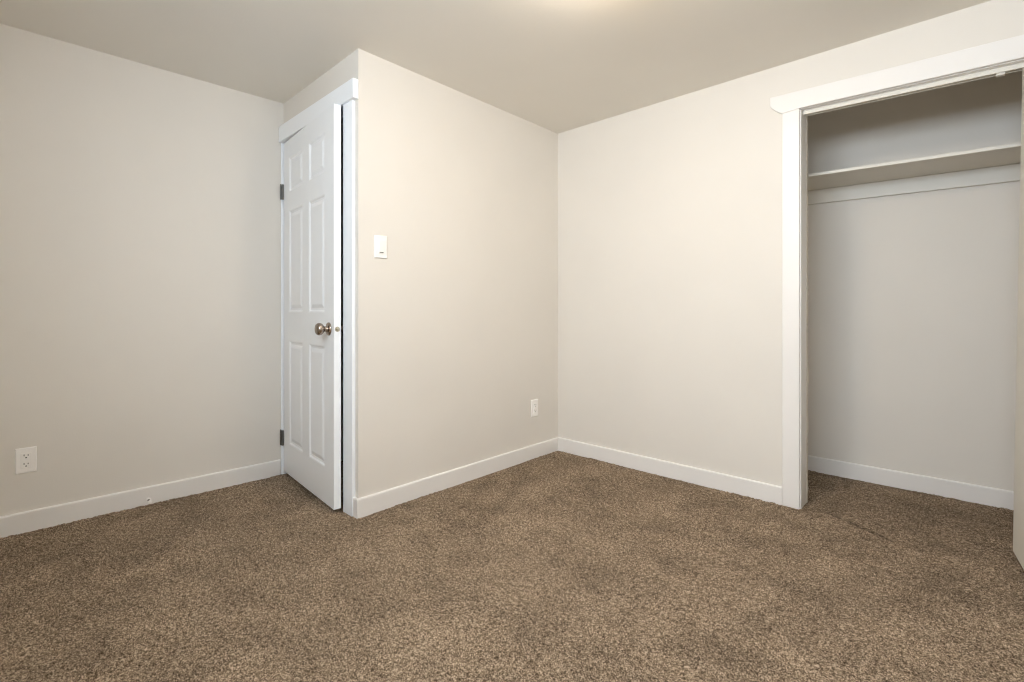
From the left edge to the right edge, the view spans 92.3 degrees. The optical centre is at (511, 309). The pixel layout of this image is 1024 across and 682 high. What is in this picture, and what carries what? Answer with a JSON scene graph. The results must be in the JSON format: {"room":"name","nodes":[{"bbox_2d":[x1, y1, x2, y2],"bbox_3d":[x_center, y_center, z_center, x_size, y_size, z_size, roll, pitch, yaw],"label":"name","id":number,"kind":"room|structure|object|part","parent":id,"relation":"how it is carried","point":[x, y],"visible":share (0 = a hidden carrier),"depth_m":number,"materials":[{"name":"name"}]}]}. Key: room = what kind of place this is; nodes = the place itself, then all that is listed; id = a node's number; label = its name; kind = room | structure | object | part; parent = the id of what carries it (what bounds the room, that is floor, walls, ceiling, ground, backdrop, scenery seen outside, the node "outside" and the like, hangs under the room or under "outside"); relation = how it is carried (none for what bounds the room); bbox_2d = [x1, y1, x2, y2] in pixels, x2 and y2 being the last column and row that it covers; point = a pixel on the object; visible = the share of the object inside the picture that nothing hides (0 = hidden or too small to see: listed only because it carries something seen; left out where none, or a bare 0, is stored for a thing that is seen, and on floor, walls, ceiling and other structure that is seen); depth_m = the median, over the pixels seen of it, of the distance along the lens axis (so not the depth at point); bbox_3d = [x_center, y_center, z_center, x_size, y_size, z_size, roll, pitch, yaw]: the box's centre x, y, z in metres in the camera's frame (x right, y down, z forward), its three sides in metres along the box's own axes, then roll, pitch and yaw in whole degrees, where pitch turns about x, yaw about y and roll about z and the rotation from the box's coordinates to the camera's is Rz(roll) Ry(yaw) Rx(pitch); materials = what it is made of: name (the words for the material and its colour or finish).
{"room":"empty bedroom","nodes":[
{"label":"empty bedroom","id":0,"kind":"room"},
{"bbox_2d":[0,23,342,515],"bbox_3d":[-1.426,-0.130,3.079,3.800,2.260,0.150,0,0,-45],"label":"wall","id":1,"kind":"structure","parent":0,"point":[140,204],"depth_m":2.49,"materials":[{"name":"paint"}]},
{"bbox_2d":[15,446,36,474],"bbox_3d":[-2.189,0.677,2.216,0.070,0.114,0.009,0,0,-45],"label":"wall outlet","id":2,"kind":"object","parent":1,"relation":"attached to","point":[25,458],"visible":1,"depth_m":2.21,"materials":[{"name":"white plastic"}]},
{"bbox_2d":[21,452,30,468],"bbox_3d":[-2.187,0.677,2.214,0.034,0.068,0.003,0,0,-45],"label":"socket","id":3,"kind":"object","parent":2,"relation":"attached to","point":[25,456],"depth_m":2.21,"materials":[{"name":"grey plastic"}]},
{"bbox_2d":[0,459,279,537],"bbox_3d":[-1.993,0.954,2.406,1.648,0.093,0.013,0,0,-45],"label":"baseboard","id":4,"kind":"structure","parent":1,"relation":"attached to","point":[50,516],"depth_m":2.46,"materials":[{"name":"paint"}]},
{"bbox_2d":[281,143,283,474],"bbox_3d":[-1.397,-0.007,2.994,0.010,2.015,0.017,0,0,43],"label":"trim","id":5,"kind":"structure","parent":1,"relation":"attached to","point":[282,144],"depth_m":2.99,"materials":[{"name":"white paint"}]},
{"bbox_2d":[283,49,357,497],"bbox_3d":[-1.031,-0.130,2.728,0.916,2.260,0.110,0,0,44],"label":"wall","id":6,"kind":"structure","parent":0,"point":[345,70],"depth_m":2.44,"materials":[{"name":"paint"}]},
{"bbox_2d":[280,103,342,509],"bbox_3d":[-1.140,-0.017,2.687,0.807,1.983,0.173,0,0,43],"label":"door","id":7,"kind":"structure","parent":6,"relation":"in","point":[310,192],"depth_m":2.61,"materials":[{"name":"white paint"}]},
{"bbox_3d":[-0.932,0.094,2.423,0.068,0.066,0.070,0,0,43],"label":"knob","id":8,"kind":"part","parent":7,"relation":"part of","materials":[{"name":"silver metal"}]},
{"bbox_2d":[284,108,342,473],"bbox_3d":[-1.070,-0.020,2.765,0.808,2.040,0.110,0,0,44],"label":"trim","id":9,"kind":"structure","parent":6,"relation":"attached to","point":[342,108],"depth_m":2.58,"materials":[{"name":"white paint"}]},
{"bbox_2d":[279,78,357,142],"bbox_3d":[-1.076,-1.062,2.674,0.913,0.094,0.030,0,0,44],"label":"trim","id":10,"kind":"structure","parent":6,"relation":"attached to","point":[347,92],"depth_m":2.60,"materials":[{"name":"white paint"}]},
{"bbox_2d":[343,100,354,516],"bbox_3d":[-0.799,-0.007,2.414,0.092,2.015,0.020,0,0,43],"label":"trim","id":11,"kind":"structure","parent":6,"relation":"attached to","point":[348,108],"depth_m":2.39,"materials":[{"name":"white paint"}]},
{"bbox_2d":[353,497,357,517],"bbox_3d":[-0.754,0.954,2.374,0.027,0.093,0.014,0,0,43],"label":"baseboard","id":12,"kind":"structure","parent":6,"relation":"attached to","point":[354,498],"depth_m":2.37,"materials":[{"name":"paint"}]},
{"bbox_2d":[358,48,557,497],"bbox_3d":[-0.246,-0.130,2.980,0.110,2.260,1.567,0,0,43],"label":"wall","id":13,"kind":"structure","parent":0,"point":[458,323],"depth_m":2.78,"materials":[{"name":"paint"}]},
{"bbox_2d":[374,235,386,258],"bbox_3d":[-0.653,-0.315,2.454,0.011,0.114,0.070,0,0,43],"label":"light switch","id":14,"kind":"object","parent":13,"relation":"attached to","point":[380,242],"visible":1,"depth_m":2.45,"materials":[{"name":"white plastic"}]},
{"bbox_2d":[356,437,558,518],"bbox_3d":[-0.206,0.954,2.934,0.013,0.093,1.580,0,0,43],"label":"baseboard","id":15,"kind":"structure","parent":13,"relation":"attached to","point":[379,501],"depth_m":2.76,"materials":[{"name":"paint"}]},
{"bbox_2d":[531,399,537,416],"bbox_3d":[0.154,0.662,3.324,0.009,0.114,0.070,0,0,43],"label":"wall outlet","id":16,"kind":"object","parent":13,"relation":"attached to","point":[534,403],"visible":1,"depth_m":3.31,"materials":[{"name":"white plastic"}]},
{"bbox_2d":[533,403,536,412],"bbox_3d":[0.157,0.662,3.322,0.003,0.068,0.034,0,0,43],"label":"socket","id":17,"kind":"object","parent":16,"relation":"attached to","point":[534,404],"depth_m":3.32,"materials":[{"name":"grey plastic"}]},
{"bbox_2d":[0,0,990,133],"bbox_3d":[0.061,-1.310,2.047,4.500,0.100,4.520,0,0,43],"label":"ceiling","id":18,"kind":"structure","parent":0,"point":[557,66],"depth_m":2.26,"materials":[{"name":"paint"}]},
{"bbox_2d":[0,451,1023,681],"bbox_3d":[0.032,1.045,2.074,4.420,0.109,4.520,0,0,43],"label":"floor","id":19,"kind":"structure","parent":0,"point":[557,566],"depth_m":1.79,"materials":[{"name":"carpet"}]},
{"bbox_2d":[558,0,1023,485],"bbox_3d":[0.941,-0.130,3.019,4.176,2.260,0.114,0,0,43],"label":"wall","id":20,"kind":"structure","parent":0,"point":[670,211],"depth_m":2.86,"materials":[{"name":"paint"}]},
{"bbox_2d":[558,437,781,504],"bbox_3d":[0.859,0.954,3.012,1.439,0.093,0.015,0,0,43],"label":"baseboard","id":21,"kind":"structure","parent":20,"relation":"attached to","point":[754,489],"depth_m":2.89,"materials":[{"name":"paint"}]},
{"bbox_2d":[782,109,799,508],"bbox_3d":[1.414,-0.005,2.493,0.078,2.010,0.014,0,0,43],"label":"trim","id":22,"kind":"structure","parent":20,"relation":"attached to","point":[790,120],"depth_m":2.49,"materials":[{"name":"paint"}]},
{"bbox_2d":[800,109,808,508],"bbox_3d":[1.494,-0.004,2.523,0.021,2.008,0.140,0,0,43],"label":"trim","id":23,"kind":"structure","parent":20,"relation":"attached to","point":[804,365],"depth_m":2.50,"materials":[{"name":"paint"}]},
{"bbox_2d":[770,35,1023,113],"bbox_3d":[1.772,-1.042,2.157,1.173,0.115,0.019,0,0,43],"label":"trim","id":24,"kind":"structure","parent":20,"relation":"attached to","point":[1010,49],"depth_m":2.17,"materials":[{"name":"paint"}]},
{"bbox_2d":[802,59,1023,115],"bbox_3d":[1.819,-0.999,2.200,0.904,0.078,0.111,0,0,43],"label":"trim","id":25,"kind":"structure","parent":20,"relation":"attached to","point":[999,70],"depth_m":2.17,"materials":[{"name":"paint"}]},
{"bbox_2d":[1013,67,1023,568],"bbox_3d":[1.937,0.004,1.787,0.147,1.948,0.441,0,0,43],"label":"door","id":26,"kind":"structure","parent":20,"relation":"in","point":[1018,516],"depth_m":1.94,"materials":[{"name":"beige paint"}]},
{"bbox_2d":[807,71,1021,490],"bbox_3d":[2.262,-0.130,2.760,1.650,2.260,0.100,0,0,43],"label":"wall","id":27,"kind":"structure","parent":0,"point":[913,297],"depth_m":2.71,"materials":[{"name":"paint"}]},
{"bbox_2d":[808,455,1013,509],"bbox_3d":[2.224,0.954,2.719,1.450,0.093,0.013,0,0,43],"label":"baseboard","id":28,"kind":"structure","parent":27,"relation":"attached to","point":[973,493],"depth_m":2.71,"materials":[{"name":"paint"}]},
{"bbox_2d":[808,142,1020,204],"bbox_3d":[2.093,-0.699,2.578,1.448,0.124,0.396,0,0,43],"label":"closet shelf","id":29,"kind":"object","parent":27,"relation":"attached to","point":[995,164],"visible":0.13,"depth_m":2.60,"materials":[{"name":"beige paint"}]}
]}

